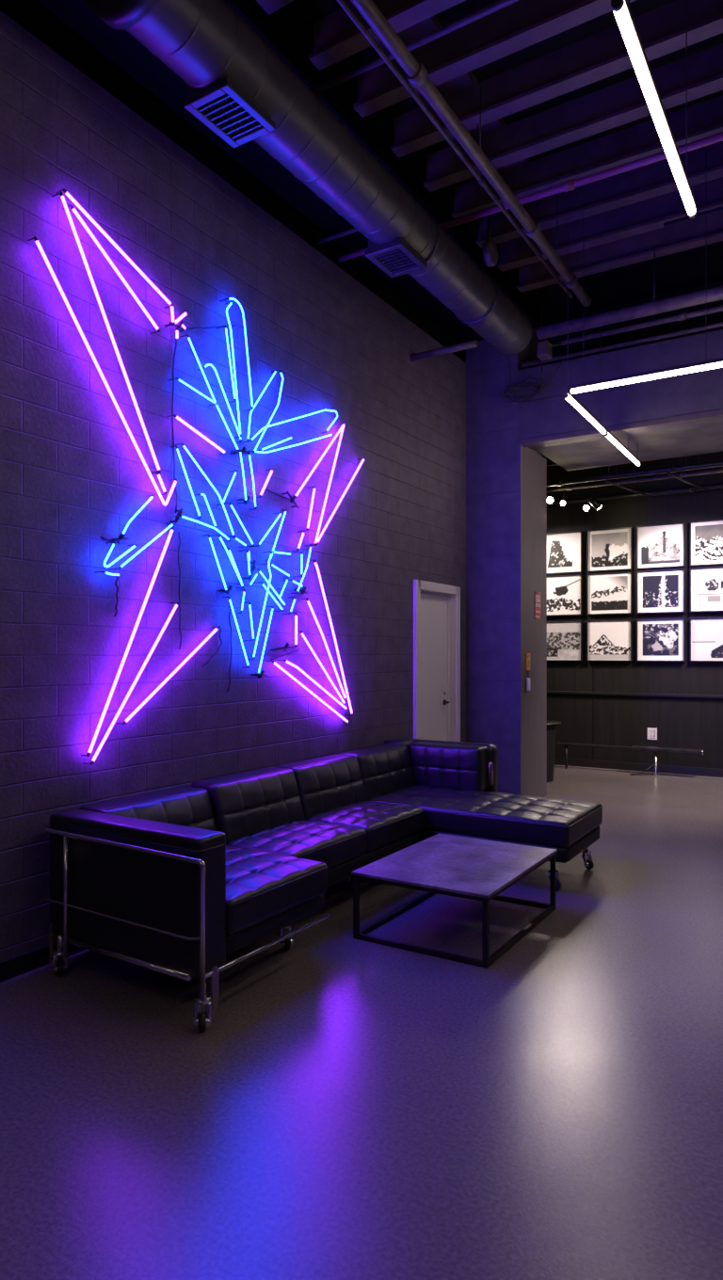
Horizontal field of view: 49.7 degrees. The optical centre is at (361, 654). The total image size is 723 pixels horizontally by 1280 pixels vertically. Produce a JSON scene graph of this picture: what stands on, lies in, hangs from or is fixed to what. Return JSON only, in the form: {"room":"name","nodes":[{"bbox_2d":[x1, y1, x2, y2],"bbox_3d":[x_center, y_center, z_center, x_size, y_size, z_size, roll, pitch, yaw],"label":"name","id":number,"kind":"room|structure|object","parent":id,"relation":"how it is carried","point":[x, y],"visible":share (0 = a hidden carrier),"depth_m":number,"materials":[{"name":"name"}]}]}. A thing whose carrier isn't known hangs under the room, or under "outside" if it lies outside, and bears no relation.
{"room":"lounge","nodes":[
{"label":"lounge","id":0,"kind":"room"},
{"bbox_2d":[0,10,465,961],"bbox_3d":[-1.749,-0.725,3.616,0.200,4.450,10.280,0,0,32],"label":"wall","id":1,"kind":"structure","parent":0,"point":[72,475],"depth_m":4.47,"materials":[{"name":"black brick"}]},
{"bbox_2d":[0,943,86,982],"bbox_3d":[-1.966,1.455,3.068,0.015,0.090,9.120,0,0,32],"label":"baseboard","id":2,"kind":"structure","parent":1,"relation":"attached to","point":[29,961],"depth_m":3.68,"materials":[{"name":"black"}]},
{"bbox_2d":[27,188,365,765],"bbox_3d":[-0.770,-0.855,4.921,0.079,2.826,2.943,0,0,32],"label":"sculpture","id":3,"kind":"object","parent":1,"relation":"attached to","point":[179,326],"visible":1,"depth_m":4.67,"materials":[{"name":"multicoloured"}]},
{"bbox_2d":[413,579,460,741],"bbox_3d":[0.677,0.417,7.377,0.130,2.165,0.930,0,0,32],"label":"door","id":4,"kind":"structure","parent":1,"relation":"in","point":[436,606],"depth_m":7.49,"materials":[{"name":"white wood"}]},
{"bbox_2d":[409,339,477,361],"bbox_3d":[0.707,-2.630,6.774,0.620,0.058,0.060,0,0,32],"label":"pipe","id":5,"kind":"object","parent":1,"relation":"attached to","point":[471,344],"visible":1,"depth_m":6.75,"materials":[{"name":"black metal"}]},
{"bbox_2d":[0,0,465,363],"bbox_3d":[-1.562,-3.225,3.954,0.160,0.550,11.050,0,0,32],"label":"beam","id":6,"kind":"structure","parent":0,"point":[25,13],"depth_m":4.67,"materials":[{"name":"black metal"}]},
{"bbox_2d":[315,227,357,244],"bbox_3d":[0.025,-3.040,5.550,0.840,0.031,0.032,0,0,32],"label":"pipe","id":7,"kind":"object","parent":6,"relation":"attached to","point":[352,230],"visible":0.34,"depth_m":5.67,"materials":[{"name":"black metal"}]},
{"bbox_2d":[335,131,722,263],"bbox_3d":[2.537,-3.020,4.287,6.440,0.058,0.059,0,0,32],"label":"pipe","id":8,"kind":"object","parent":6,"relation":"attached to","point":[570,184],"visible":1,"depth_m":5.00,"materials":[{"name":"grey metal"}]},
{"bbox_2d":[30,0,540,343],"bbox_3d":[-1.351,-3.170,3.368,0.820,0.060,10.280,0,0,32],"label":"ceiling","id":9,"kind":"structure","parent":0,"point":[123,52],"depth_m":4.84,"materials":[{"name":"black"}]},
{"bbox_2d":[0,764,722,1279],"bbox_3d":[0.858,1.550,3.827,9.200,0.100,13.600,0,0,32],"label":"floor","id":10,"kind":"structure","parent":0,"point":[346,1108],"depth_m":2.71,"materials":[{"name":"concrete"}]},
{"bbox_2d":[38,737,602,1032],"bbox_3d":[0.137,1.099,4.668,1.785,0.798,3.538,0,0,32],"label":"sectional sofa","id":11,"kind":"object","parent":10,"relation":"on","point":[174,882],"visible":1,"depth_m":4.01,"materials":[{"name":"black leather"}]},
{"bbox_2d":[78,785,217,831],"bbox_3d":[-1.080,0.904,4.068,0.302,0.312,0.735,0,0,32],"label":"cushion","id":12,"kind":"object","parent":11,"relation":"on","point":[196,807],"depth_m":4.10,"materials":[{"name":"black leather"}]},
{"bbox_2d":[191,767,304,844],"bbox_3d":[-0.659,0.894,4.686,0.303,0.332,0.740,0,0,32],"label":"cushion","id":13,"kind":"object","parent":11,"relation":"on","point":[253,803],"depth_m":4.56,"materials":[{"name":"black leather"}]},
{"bbox_2d":[225,845,327,935],"bbox_3d":[-0.662,1.109,3.804,0.725,0.182,0.740,0,0,32],"label":"seat cushion","id":14,"kind":"object","parent":11,"relation":"on","point":[263,887],"depth_m":3.65,"materials":[{"name":"black leather"}]},
{"bbox_2d":[225,819,366,868],"bbox_3d":[-0.390,1.109,4.518,0.550,0.182,0.740,0,0,32],"label":"seat cushion","id":15,"kind":"object","parent":11,"relation":"on","point":[337,845],"depth_m":4.43,"materials":[{"name":"black leather"}]},
{"bbox_2d":[273,753,367,819],"bbox_3d":[-0.261,0.894,5.322,0.303,0.332,0.740,0,0,32],"label":"cushion","id":16,"kind":"object","parent":11,"relation":"on","point":[329,784],"depth_m":5.21,"materials":[{"name":"black leather"}]},
{"bbox_2d":[305,800,424,852],"bbox_3d":[0.007,1.109,5.154,0.550,0.182,0.740,0,0,32],"label":"seat cushion","id":17,"kind":"object","parent":11,"relation":"on","point":[386,825],"depth_m":5.02,"materials":[{"name":"black leather"}]},
{"bbox_2d":[337,743,415,799],"bbox_3d":[0.130,0.892,5.965,0.286,0.335,0.745,0,0,32],"label":"cushion","id":18,"kind":"object","parent":11,"relation":"on","point":[386,769],"depth_m":5.87,"materials":[{"name":"black leather"}]},
{"bbox_2d":[408,741,488,790],"bbox_3d":[0.678,0.887,6.162,0.620,0.345,0.230,0,0,32],"label":"cushion","id":19,"kind":"object","parent":11,"relation":"on","point":[455,765],"depth_m":6.05,"materials":[{"name":"black leather"}]},
{"bbox_2d":[367,784,602,847],"bbox_3d":[0.761,1.112,5.606,1.710,0.176,0.805,0,0,32],"label":"seat cushion","id":20,"kind":"object","parent":11,"relation":"on","point":[461,810],"depth_m":5.24,"materials":[{"name":"black leather"}]},
{"bbox_2d":[351,833,557,968],"bbox_3d":[0.548,1.324,4.359,0.772,0.352,1.037,0,0,32],"label":"coffee table","id":21,"kind":"object","parent":10,"relation":"on","point":[479,870],"visible":1,"depth_m":4.19,"materials":[{"name":"black metal"}]},
{"bbox_2d":[465,443,546,797],"bbox_3d":[1.509,-0.280,8.095,0.580,3.560,0.770,0,0,32],"label":"column","id":22,"kind":"structure","parent":10,"relation":"on","point":[506,485],"depth_m":7.79,"materials":[{"name":"grey paint"}]},
{"bbox_2d":[465,328,542,456],"bbox_3d":[1.483,-2.755,8.082,0.550,1.390,0.720,0,0,32],"label":"wall","id":23,"kind":"structure","parent":22,"relation":"on","point":[491,421],"depth_m":7.80,"materials":[{"name":"grey paint"}]},
{"bbox_2d":[500,341,565,402],"bbox_3d":[1.564,-2.681,7.319,0.633,0.542,0.278,0,0,32],"label":"cable bundle","id":24,"kind":"object","parent":23,"relation":"hanging from","point":[530,385],"visible":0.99,"depth_m":7.40,"materials":[{"name":"grey"}]},
{"bbox_2d":[526,653,529,670],"bbox_3d":[1.658,0.075,7.773,0.014,0.170,0.100,0,0,32],"label":"tag","id":25,"kind":"object","parent":22,"relation":"attached to","point":[527,654],"visible":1,"depth_m":7.76,"materials":[{"name":"orange"}]},
{"bbox_2d":[526,670,529,690],"bbox_3d":[1.650,0.262,7.736,0.035,0.206,0.060,0,0,32],"label":"handset","id":26,"kind":"object","parent":22,"relation":"attached to","point":[527,679],"visible":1,"depth_m":7.71,"materials":[{"name":"white plastic"}]},
{"bbox_2d":[534,591,541,619],"bbox_3d":[1.812,-0.500,8.024,0.008,0.280,0.170,0,0,32],"label":"sign","id":27,"kind":"object","parent":22,"relation":"attached to","point":[537,595],"visible":1,"depth_m":8.02,"materials":[{"name":"red plastic"}]},
{"bbox_2d":[517,329,722,448],"bbox_3d":[4.120,-2.415,6.169,5.950,0.710,0.270,0,0,32],"label":"beam","id":28,"kind":"structure","parent":22,"relation":"on","point":[547,414],"depth_m":7.10,"materials":[{"name":"grey paint"}]},
{"bbox_2d":[567,288,568,385],"bbox_3d":[1.502,-2.329,5.745,0.034,0.712,0.005,0,0,31],"label":"cable","id":29,"kind":"object","parent":28,"relation":"hanging from","point":[568,288],"depth_m":5.79,"materials":[{"name":"grey"}]},
{"bbox_2d":[562,388,606,434],"bbox_3d":[1.757,-2.038,6.165,0.034,0.362,1.216,0,0,31],"label":"lamp","id":30,"kind":"object","parent":28,"relation":"hanging from","point":[583,409],"depth_m":6.17,"materials":[{"name":"grey plastic"}]},
{"bbox_2d":[600,326,601,380],"bbox_3d":[1.991,-2.518,6.551,0.034,0.441,0.005,0,0,31],"label":"cable","id":31,"kind":"object","parent":28,"relation":"hanging from","point":[600,327],"depth_m":6.62,"materials":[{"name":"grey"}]},
{"bbox_2d":[519,412,722,447],"bbox_3d":[4.080,-2.047,6.077,5.920,0.025,0.108,0,0,32],"label":"flange","id":32,"kind":"object","parent":28,"relation":"attached to","point":[719,415],"visible":1,"depth_m":7.08,"materials":[{"name":"grey metal"}]},
{"bbox_2d":[546,720,560,782],"bbox_3d":[2.079,1.046,9.290,0.580,0.908,0.580,0,0,32],"label":"trash bin","id":33,"kind":"object","parent":10,"relation":"on","point":[551,725],"visible":0.19,"depth_m":9.12,"materials":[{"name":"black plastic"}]},
{"bbox_2d":[556,742,703,775],"bbox_3d":[3.314,1.323,9.804,1.790,0.354,0.259,0,0,32],"label":"bench","id":34,"kind":"object","parent":10,"relation":"on","point":[654,749],"visible":1,"depth_m":9.64,"materials":[{"name":"black metal"}]},
{"bbox_2d":[242,0,722,323],"bbox_3d":[1.243,-3.500,2.083,6.900,0.100,11.250,0,0,32],"label":"ceiling","id":35,"kind":"structure","parent":0,"point":[292,24],"depth_m":5.06,"materials":[{"name":"black paint"}]},
{"bbox_2d":[256,0,294,15],"bbox_3d":[1.908,-3.290,2.345,5.650,0.220,0.100,0,0,32],"label":"beam","id":36,"kind":"structure","parent":35,"relation":"attached to","point":[269,6],"depth_m":3.82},
{"bbox_2d":[308,0,464,70],"bbox_3d":[2.141,-3.290,2.719,5.650,0.220,0.100,0,0,32],"label":"beam","id":37,"kind":"structure","parent":35,"relation":"attached to","point":[336,38],"depth_m":4.07,"materials":[{"name":"black wood"}]},
{"bbox_2d":[344,0,529,177],"bbox_3d":[-0.757,-3.425,2.713,0.360,0.050,9.600,0,0,32],"label":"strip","id":38,"kind":"object","parent":35,"relation":"attached to","point":[430,24],"depth_m":4.65,"materials":[{"name":"black metal"}]},
{"bbox_2d":[352,0,635,117],"bbox_3d":[2.374,-3.290,3.092,5.650,0.220,0.100,0,0,32],"label":"beam","id":39,"kind":"structure","parent":35,"relation":"attached to","point":[520,24],"depth_m":4.17,"materials":[{"name":"black wood"}]},
{"bbox_2d":[536,287,551,360],"bbox_3d":[1.630,-3.035,6.929,0.100,0.830,0.160,0,0,32],"label":"junction box","id":40,"kind":"object","parent":35,"relation":"hanging from","point":[543,348],"visible":0.94,"depth_m":6.87,"materials":[{"name":"grey metal"}]},
{"bbox_2d":[390,0,722,158],"bbox_3d":[2.607,-3.290,3.465,5.650,0.220,0.100,0,0,32],"label":"beam","id":41,"kind":"structure","parent":35,"relation":"attached to","point":[604,54],"depth_m":4.37,"materials":[{"name":"black wood"}]},
{"bbox_2d":[336,0,573,298],"bbox_3d":[0.093,-3.022,3.715,0.032,0.356,6.000,0,0,32],"label":"conduit","id":42,"kind":"object","parent":41,"relation":"hanging from","point":[343,4],"visible":0.94,"depth_m":4.25,"materials":[{"name":"grey metal"}]},
{"bbox_2d":[423,43,722,191],"bbox_3d":[2.840,-3.290,3.838,5.650,0.220,0.100,0,0,32],"label":"beam","id":43,"kind":"structure","parent":35,"relation":"attached to","point":[624,102],"depth_m":4.76,"materials":[{"name":"black wood"}]},
{"bbox_2d":[450,95,722,219],"bbox_3d":[3.074,-3.290,4.211,5.650,0.220,0.100,0,0,32],"label":"beam","id":44,"kind":"structure","parent":35,"relation":"attached to","point":[704,119],"depth_m":5.15,"materials":[{"name":"black wood"}]},
{"bbox_2d":[85,0,532,354],"bbox_3d":[-0.228,-2.842,4.287,0.416,0.595,5.830,0,0,32],"label":"air duct","id":45,"kind":"object","parent":44,"relation":"hanging from","point":[240,88],"visible":1,"depth_m":4.00,"materials":[{"name":"grey metal"}]},
{"bbox_2d":[183,75,275,147],"bbox_3d":[-0.622,-2.623,3.714,0.270,0.155,0.350,0,0,32],"label":"grille","id":46,"kind":"object","parent":45,"relation":"attached to","point":[232,106],"depth_m":3.68,"materials":[{"name":"grey metal"}]},
{"bbox_2d":[364,236,427,277],"bbox_3d":[0.226,-2.623,5.071,0.270,0.155,0.350,0,0,32],"label":"grille","id":47,"kind":"object","parent":45,"relation":"attached to","point":[396,256],"depth_m":5.03,"materials":[{"name":"grey metal"}]},
{"bbox_2d":[311,0,519,94],"bbox_3d":[1.641,-3.000,2.984,4.980,0.042,0.043,0,0,32],"label":"conduit","id":48,"kind":"object","parent":45,"relation":"on","point":[501,4],"visible":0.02,"depth_m":3.80,"materials":[{"name":"black metal"}]},
{"bbox_2d":[350,0,591,306],"bbox_3d":[0.193,-2.928,3.535,0.089,0.543,5.800,0,0,32],"label":"conduit pipe","id":49,"kind":"object","parent":44,"relation":"hanging from","point":[415,72],"visible":0.95,"depth_m":4.02,"materials":[{"name":"grey metal"}]},
{"bbox_2d":[481,214,497,267],"bbox_3d":[0.926,-2.995,5.612,0.064,0.410,0.180,0,0,32],"label":"ceiling fitting","id":50,"kind":"object","parent":44,"relation":"attached to","point":[489,250],"visible":0.96,"depth_m":5.57,"materials":[{"name":"grey metal"}]},
{"bbox_2d":[476,141,722,248],"bbox_3d":[3.307,-3.290,4.584,5.650,0.220,0.100,0,0,32],"label":"beam","id":51,"kind":"structure","parent":35,"relation":"attached to","point":[704,164],"depth_m":5.54,"materials":[{"name":"black wood"}]},
{"bbox_2d":[600,272,601,313],"bbox_3d":[1.991,-3.027,6.551,0.034,0.339,0.005,0,0,31],"label":"lamp","id":52,"kind":"object","parent":35,"relation":"hanging from","point":[600,272],"depth_m":6.62,"materials":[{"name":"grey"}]},
{"bbox_2d":[497,176,722,271],"bbox_3d":[3.540,-3.290,4.957,5.650,0.220,0.100,0,0,32],"label":"beam","id":53,"kind":"structure","parent":35,"relation":"attached to","point":[648,215],"depth_m":5.94,"materials":[{"name":"black wood"}]},
{"bbox_2d":[516,210,722,292],"bbox_3d":[3.773,-3.290,5.331,5.650,0.220,0.100,0,0,32],"label":"beam","id":54,"kind":"structure","parent":35,"relation":"attached to","point":[707,230],"depth_m":6.31,"materials":[{"name":"black metal"}]},
{"bbox_2d":[536,246,722,339],"bbox_3d":[3.809,-2.927,5.190,5.440,0.546,0.135,0,0,32],"label":"pipe","id":55,"kind":"object","parent":54,"relation":"hanging from","point":[714,294],"visible":1,"depth_m":6.18,"materials":[{"name":"grey metal"}]},
{"bbox_2d":[550,258,722,347],"bbox_3d":[3.974,-3.100,5.606,5.600,0.699,0.059,0,0,32],"label":"pipe","id":56,"kind":"object","parent":35,"relation":"hanging from","point":[680,316],"visible":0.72,"depth_m":6.58,"materials":[{"name":"grey metal"}]},
{"bbox_2d":[567,357,722,394],"bbox_3d":[2.022,-2.667,5.340,1.230,1.567,0.034,0,0,32],"label":"lamp","id":57,"kind":"object","parent":35,"relation":"hanging from","point":[709,364],"visible":0.92,"depth_m":5.36,"materials":[{"name":"grey plastic"}]},
{"bbox_2d":[610,0,696,218],"bbox_3d":[1.086,-2.667,2.823,0.034,1.567,1.300,0,0,32],"label":"lamp","id":58,"kind":"object","parent":35,"relation":"hanging from","point":[621,8],"visible":1,"depth_m":2.71,"materials":[{"name":"grey plastic"}]},
{"bbox_2d":[663,206,722,226],"bbox_3d":[3.895,-3.218,4.346,4.200,0.464,0.028,0,0,32],"label":"conduit","id":59,"kind":"object","parent":35,"relation":"hanging from","point":[719,209],"visible":1,"depth_m":5.35,"materials":[{"name":"grey metal"}]},
{"bbox_2d":[582,492,589,511],"bbox_3d":[2.783,-1.880,9.672,0.080,0.242,0.176,0,0,17],"label":"track spotlight","id":60,"kind":"object","parent":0,"point":[585,507],"visible":1,"depth_m":9.61,"materials":[{"name":"black"}]},
{"bbox_2d":[533,420,722,470],"bbox_3d":[4.540,-2.200,6.832,5.940,0.200,1.300,0,0,32],"label":"ceiling slab","id":61,"kind":"structure","parent":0,"point":[705,438],"depth_m":7.94,"materials":[{"name":"grey paint"}]},
{"bbox_2d":[604,429,639,466],"bbox_3d":[2.443,-1.992,7.288,0.034,0.217,1.290,0,0,32],"label":"lamp","id":62,"kind":"object","parent":61,"relation":"hanging from","point":[609,435],"visible":0.91,"depth_m":7.23,"materials":[{"name":"grey plastic"}]},
{"bbox_2d":[539,281,722,366],"bbox_3d":[4.417,-2.875,6.644,5.950,1.150,0.150,0,0,32],"label":"wall","id":63,"kind":"structure","parent":0,"point":[715,317],"depth_m":7.63,"materials":[{"name":"black paint"}]},
{"bbox_2d":[542,451,722,768],"bbox_3d":[4.435,-0.700,9.551,9.200,4.400,0.100,0,0,32],"label":"wall","id":64,"kind":"structure","parent":0,"point":[688,723],"depth_m":10.06,"materials":[{"name":"black paint"}]},
{"bbox_2d":[546,574,582,616],"bbox_3d":[2.692,-0.792,10.549,0.581,0.551,0.055,0,0,32],"label":"framed photograph","id":65,"kind":"object","parent":64,"relation":"attached to","point":[564,592],"visible":0.89,"depth_m":10.51,"materials":[{"name":"black"}]},
{"bbox_2d":[546,619,582,660],"bbox_3d":[2.692,-0.182,10.549,0.581,0.551,0.055,0,0,32],"label":"framed photograph","id":66,"kind":"object","parent":64,"relation":"attached to","point":[564,637],"visible":0.85,"depth_m":10.51,"materials":[{"name":"black"}]},
{"bbox_2d":[546,530,582,574],"bbox_3d":[2.692,-1.363,10.549,0.581,0.551,0.055,0,0,32],"label":"framed photograph","id":67,"kind":"object","parent":64,"relation":"attached to","point":[564,550],"visible":0.91,"depth_m":10.51,"materials":[{"name":"black"}]},
{"bbox_2d":[546,535,577,570],"bbox_3d":[2.690,-1.363,10.546,0.465,0.435,0.002,0,0,32],"label":"print","id":68,"kind":"object","parent":67,"relation":"attached to","point":[562,551],"depth_m":10.53},
{"bbox_2d":[592,510,593,759],"bbox_3d":[3.072,-0.250,10.339,0.012,3.300,0.008,0,0,32],"label":"trim","id":69,"kind":"structure","parent":64,"relation":"attached to","point":[593,510],"depth_m":10.34,"materials":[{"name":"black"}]},
{"bbox_2d":[586,618,632,661],"bbox_3d":[3.239,-0.182,10.207,0.581,0.551,0.055,0,0,32],"label":"framed photograph","id":70,"kind":"object","parent":64,"relation":"attached to","point":[607,640],"visible":1,"depth_m":10.20,"materials":[{"name":"black"}]},
{"bbox_2d":[586,571,632,615],"bbox_3d":[3.239,-0.792,10.207,0.581,0.551,0.055,0,0,32],"label":"framed photograph","id":71,"kind":"object","parent":64,"relation":"attached to","point":[607,593],"visible":1,"depth_m":10.20,"materials":[{"name":"black"}]},
{"bbox_2d":[591,576,627,610],"bbox_3d":[3.237,-0.792,10.204,0.465,0.435,0.002,0,0,32],"label":"print","id":72,"kind":"object","parent":71,"relation":"attached to","point":[608,593],"depth_m":10.20},
{"bbox_2d":[586,527,632,572],"bbox_3d":[3.239,-1.363,10.207,0.581,0.551,0.055,0,0,32],"label":"framed photograph","id":73,"kind":"object","parent":64,"relation":"attached to","point":[611,549],"visible":1,"depth_m":10.20,"materials":[{"name":"black"}]},
{"bbox_2d":[591,531,627,567],"bbox_3d":[3.237,-1.363,10.204,0.465,0.435,0.002,0,0,32],"label":"print","id":74,"kind":"object","parent":73,"relation":"attached to","point":[608,549],"depth_m":10.20},
{"bbox_2d":[546,690,722,698],"bbox_3d":[4.357,0.517,9.520,9.100,0.035,0.035,0,0,32],"label":"trim","id":75,"kind":"structure","parent":64,"relation":"attached to","point":[548,692],"depth_m":10.01,"materials":[{"name":"black wood"}]},
{"bbox_2d":[554,756,722,777],"bbox_3d":[4.360,1.450,9.524,9.100,0.100,0.025,0,0,32],"label":"baseboard","id":76,"kind":"structure","parent":64,"relation":"attached to","point":[618,765],"depth_m":10.00,"materials":[{"name":"black wood"}]},
{"bbox_2d":[647,727,656,739],"bbox_3d":[3.700,1.015,9.945,0.115,0.150,0.010,0,0,32],"label":"wall outlet","id":77,"kind":"object","parent":64,"relation":"attached to","point":[651,732],"visible":1,"depth_m":9.95,"materials":[{"name":"white plastic"}]},
{"bbox_2d":[636,568,685,613],"bbox_3d":[3.777,-0.792,9.871,0.581,0.551,0.055,0,0,32],"label":"framed photograph","id":78,"kind":"object","parent":64,"relation":"attached to","point":[658,591],"visible":1,"depth_m":9.86,"materials":[{"name":"black"}]},
{"bbox_2d":[642,575,678,607],"bbox_3d":[3.775,-0.792,9.868,0.431,0.401,0.002,0,0,32],"label":"print","id":79,"kind":"object","parent":78,"relation":"attached to","point":[659,591],"depth_m":9.87},
{"bbox_2d":[636,617,685,661],"bbox_3d":[3.777,-0.182,9.871,0.581,0.551,0.055,0,0,32],"label":"framed photograph","id":80,"kind":"object","parent":64,"relation":"attached to","point":[658,639],"visible":1,"depth_m":9.86,"materials":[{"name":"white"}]},
{"bbox_2d":[642,623,678,655],"bbox_3d":[3.775,-0.182,9.868,0.431,0.401,0.002,0,0,32],"label":"print","id":81,"kind":"object","parent":80,"relation":"attached to","point":[659,639],"depth_m":9.87},
{"bbox_2d":[636,522,685,569],"bbox_3d":[3.777,-1.363,9.871,0.581,0.551,0.055,0,0,32],"label":"framed photograph","id":82,"kind":"object","parent":64,"relation":"attached to","point":[658,546],"visible":1,"depth_m":9.86,"materials":[{"name":"black"}]},
{"bbox_2d":[640,527,679,564],"bbox_3d":[3.775,-1.363,9.868,0.465,0.435,0.002,0,0,32],"label":"print","id":83,"kind":"object","parent":82,"relation":"attached to","point":[659,545],"depth_m":9.87},
{"bbox_2d":[689,565,722,612],"bbox_3d":[4.320,-0.792,9.532,0.581,0.551,0.055,0,0,32],"label":"framed photograph","id":84,"kind":"object","parent":64,"relation":"attached to","point":[706,583],"visible":1,"depth_m":9.58,"materials":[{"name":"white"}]},
{"bbox_2d":[694,571,722,607],"bbox_3d":[4.318,-0.792,9.528,0.465,0.435,0.002,0,0,32],"label":"print","id":85,"kind":"object","parent":84,"relation":"attached to","point":[708,584],"depth_m":9.57},
{"bbox_2d":[689,616,722,661],"bbox_3d":[4.320,-0.182,9.532,0.581,0.551,0.055,0,0,32],"label":"framed photograph","id":86,"kind":"object","parent":64,"relation":"attached to","point":[706,632],"visible":1,"depth_m":9.58,"materials":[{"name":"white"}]},
{"bbox_2d":[689,518,722,566],"bbox_3d":[4.320,-1.363,9.532,0.581,0.551,0.055,0,0,32],"label":"framed photograph","id":87,"kind":"object","parent":64,"relation":"attached to","point":[706,536],"visible":1,"depth_m":9.58,"materials":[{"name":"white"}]},
{"bbox_2d":[694,524,722,561],"bbox_3d":[4.318,-1.363,9.528,0.465,0.435,0.002,0,0,32],"label":"print","id":88,"kind":"object","parent":87,"relation":"attached to","point":[708,537],"depth_m":9.57},
{"bbox_3d":[3.813,-2.900,8.555,9.200,0.100,2.450,0,0,32],"label":"ceiling","id":89,"kind":"structure","parent":0,"visible":0},
{"bbox_2d":[546,462,558,465],"bbox_3d":[3.571,-2.522,8.263,8.900,0.656,0.054,0,0,32],"label":"pipe","id":90,"kind":"object","parent":89,"relation":"hanging from","point":[548,463],"visible":0.05,"depth_m":9.10,"materials":[{"name":"grey metal"}]},
{"bbox_2d":[546,456,722,486],"bbox_3d":[3.598,-2.405,8.305,8.900,0.890,0.081,0,0,32],"label":"pipe","id":91,"kind":"object","parent":89,"relation":"hanging from","point":[672,469],"visible":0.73,"depth_m":8.62,"materials":[{"name":"grey metal"}]},
{"bbox_2d":[546,454,722,506],"bbox_3d":[4.234,-2.405,9.323,8.900,0.890,0.081,0,0,32],"label":"pipe","id":92,"kind":"object","parent":89,"relation":"hanging from","point":[691,488],"visible":0.55,"depth_m":9.74,"materials":[{"name":"grey metal"}]},
{"bbox_2d":[603,480,651,497],"bbox_3d":[3.174,-1.959,9.278,0.024,0.024,1.226,0,0,44],"label":"brace","id":93,"kind":"object","parent":92,"relation":"attached to","point":[605,481],"visible":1,"depth_m":9.22,"materials":[{"name":"grey metal"}]},
{"bbox_2d":[666,472,709,491],"bbox_3d":[3.742,-1.959,8.923,0.024,0.024,1.226,0,0,44],"label":"brace","id":94,"kind":"object","parent":92,"relation":"attached to","point":[667,473],"visible":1,"depth_m":8.86,"materials":[{"name":"grey metal"}]},
{"bbox_2d":[546,456,722,492],"bbox_3d":[3.783,-2.410,8.602,8.900,0.879,0.059,0,0,32],"label":"pipe","id":95,"kind":"object","parent":89,"relation":"hanging from","point":[717,471],"visible":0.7,"depth_m":8.97,"materials":[{"name":"grey metal"}]},
{"bbox_2d":[546,492,553,503],"bbox_3d":[2.312,-1.918,9.585,0.090,0.167,0.178,0,0,13],"label":"track spotlight","id":96,"kind":"object","parent":95,"relation":"attached to","point":[550,497],"visible":0.94,"depth_m":9.52,"materials":[{"name":"black"}]},
{"bbox_2d":[559,490,565,506],"bbox_3d":[2.456,-1.903,9.562,0.070,0.198,0.170,0,0,6],"label":"track spotlight","id":97,"kind":"object","parent":95,"relation":"attached to","point":[562,501],"visible":1,"depth_m":9.51,"materials":[{"name":"black"}]},
{"bbox_2d":[587,489,601,510],"bbox_3d":[2.846,-1.880,9.531,0.171,0.243,0.090,0,0,-6],"label":"track spotlight","id":98,"kind":"object","parent":95,"relation":"attached to","point":[592,501],"visible":1,"depth_m":9.50,"materials":[{"name":"black metal"}]},
{"bbox_3d":[4.786,-1.000,1.431,0.200,5.000,13.500,0,0,32],"label":"wall","id":99,"kind":"structure","parent":0,"visible":0},
{"bbox_2d":[521,321,722,367],"bbox_3d":[4.046,-2.790,5.985,5.880,0.047,0.049,0,0,32],"label":"pipe","id":100,"kind":"object","parent":99,"relation":"attached to","point":[717,325],"visible":1,"depth_m":7.00,"materials":[{"name":"black metal"}]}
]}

